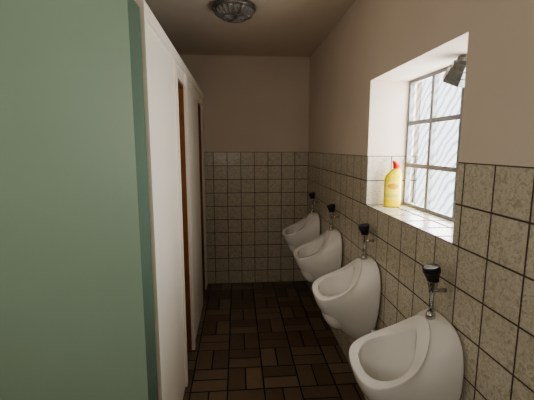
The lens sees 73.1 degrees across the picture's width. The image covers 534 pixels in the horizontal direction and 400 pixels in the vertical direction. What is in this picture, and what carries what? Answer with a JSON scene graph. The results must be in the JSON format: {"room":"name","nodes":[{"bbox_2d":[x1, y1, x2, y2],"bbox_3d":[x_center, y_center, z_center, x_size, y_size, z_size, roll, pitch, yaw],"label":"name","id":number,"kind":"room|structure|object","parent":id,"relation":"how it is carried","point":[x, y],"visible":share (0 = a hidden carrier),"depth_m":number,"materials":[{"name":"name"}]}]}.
{"room":"public restroom","nodes":[
{"label":"public restroom","id":0,"kind":"room"},
{"bbox_2d":[0,0,157,399],"bbox_3d":[-1.145,0.326,1.391,1.336,2.100,0.160,-1,8,-5],"label":"door","id":1,"kind":"structure","parent":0,"point":[77,321],"depth_m":1.31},
{"bbox_2d":[134,0,207,399],"bbox_3d":[-0.621,0.107,2.773,0.070,2.130,2.540,-1,8,-5],"label":"wall","id":2,"kind":"structure","parent":0,"point":[161,63],"depth_m":1.97,"materials":[{"name":"beige paint"}]},
{"bbox_2d":[140,0,203,399],"bbox_3d":[-0.580,0.105,2.776,0.012,2.134,2.540,-1,8,-5],"label":"toilet partition","id":3,"kind":"structure","parent":2,"relation":"attached to","point":[147,17],"depth_m":1.61,"materials":[{"name":"beige paint"}]},
{"bbox_2d":[178,81,191,350],"bbox_3d":[-0.602,0.216,2.482,0.058,2.000,0.390,-1,8,-5],"label":"trim","id":4,"kind":"structure","parent":2,"relation":"attached to","point":[180,86],"depth_m":2.65,"materials":[{"name":"brown wood"}]},
{"bbox_2d":[198,103,204,290],"bbox_3d":[-0.702,0.040,3.680,0.058,2.000,0.360,-1,8,-5],"label":"trim","id":5,"kind":"structure","parent":2,"relation":"attached to","point":[199,112],"depth_m":3.84,"materials":[{"name":"brown wood"}]},
{"bbox_2d":[179,55,309,283],"bbox_3d":[-0.788,-0.293,4.090,2.500,2.740,0.200,-1,8,-5],"label":"wall","id":6,"kind":"structure","parent":0,"point":[256,108],"depth_m":4.02,"materials":[{"name":"beige tile"}]},
{"bbox_2d":[145,0,355,56],"bbox_3d":[-0.524,-1.132,0.723,2.500,0.100,6.240,-1,8,-5],"label":"ceiling","id":7,"kind":"structure","parent":0,"point":[279,28],"depth_m":2.91,"materials":[{"name":"paint"}]},
{"bbox_2d":[212,0,255,22],"bbox_3d":[-0.228,-1.294,2.488,0.300,0.093,0.300,-1,8,-5],"label":"ceiling lamp","id":8,"kind":"object","parent":7,"relation":"attached to","point":[228,10],"visible":1,"depth_m":2.41,"materials":[{"name":"glass"}]},
{"bbox_2d":[183,281,364,399],"bbox_3d":[-0.624,1.481,1.099,2.700,0.100,6.240,-1,8,-5],"label":"floor","id":9,"kind":"structure","parent":0,"point":[259,340],"depth_m":2.82,"materials":[{"name":"brown tile"}]},
{"bbox_2d":[306,0,533,399],"bbox_3d":[0.873,0.142,1.128,0.320,2.740,6.440,-1,8,-5],"label":"wall","id":10,"kind":"structure","parent":0,"point":[361,73],"depth_m":1.41,"materials":[{"name":"beige tile"}]},
{"bbox_2d":[282,192,319,252],"bbox_3d":[0.334,0.293,3.627,0.358,0.745,0.342,-1,8,-5],"label":"urinal","id":11,"kind":"object","parent":10,"relation":"attached to","point":[307,229],"visible":0.75,"depth_m":3.50,"materials":[{"name":"white ceramic"}]},
{"bbox_2d":[282,212,319,252],"bbox_3d":[0.332,0.401,3.646,0.354,0.555,0.338,-1,8,-5],"label":"bowl","id":12,"kind":"object","parent":11,"relation":"on","point":[307,229],"depth_m":3.50,"materials":[{"name":"white ceramic"}]},
{"bbox_2d":[293,204,341,282],"bbox_3d":[0.395,0.401,2.890,0.358,0.745,0.342,-1,8,-5],"label":"urinal","id":13,"kind":"object","parent":10,"relation":"attached to","point":[321,256],"visible":0.91,"depth_m":2.77,"materials":[{"name":"white ceramic"}]},
{"bbox_2d":[293,228,341,282],"bbox_3d":[0.394,0.509,2.909,0.354,0.555,0.338,-1,8,-5],"label":"bowl","id":14,"kind":"object","parent":13,"relation":"on","point":[321,256],"depth_m":2.77,"materials":[{"name":"white ceramic"}]},
{"bbox_2d":[312,223,380,339],"bbox_3d":[0.457,0.510,2.154,0.358,0.745,0.342,-1,8,-5],"label":"urinal","id":15,"kind":"object","parent":10,"relation":"attached to","point":[347,297],"visible":0.96,"depth_m":2.05,"materials":[{"name":"white ceramic"}]},
{"bbox_2d":[383,161,401,206],"bbox_3d":[0.756,-0.096,2.163,0.100,0.277,0.062,1,8,7],"label":"bottle","id":16,"kind":"object","parent":10,"relation":"on","point":[393,179],"visible":1,"depth_m":2.14,"materials":[{"name":"yellow plastic"}]},
{"bbox_2d":[349,264,463,399],"bbox_3d":[0.518,0.618,1.417,0.358,0.745,0.342,-1,8,-5],"label":"urinal","id":17,"kind":"object","parent":10,"relation":"attached to","point":[420,356],"visible":1,"depth_m":1.35,"materials":[{"name":"white ceramic"}]},
{"bbox_2d":[349,308,463,399],"bbox_3d":[0.516,0.726,1.436,0.354,0.555,0.338,-1,8,-5],"label":"bowl","id":18,"kind":"object","parent":17,"relation":"on","point":[420,356],"depth_m":1.33,"materials":[{"name":"white ceramic"}]},
{"bbox_2d":[403,55,466,221],"bbox_3d":[0.845,-0.277,1.764,0.158,0.752,0.920,-1,8,-5],"label":"window","id":19,"kind":"structure","parent":10,"relation":"in","point":[454,74],"depth_m":1.93,"materials":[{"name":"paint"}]}
]}

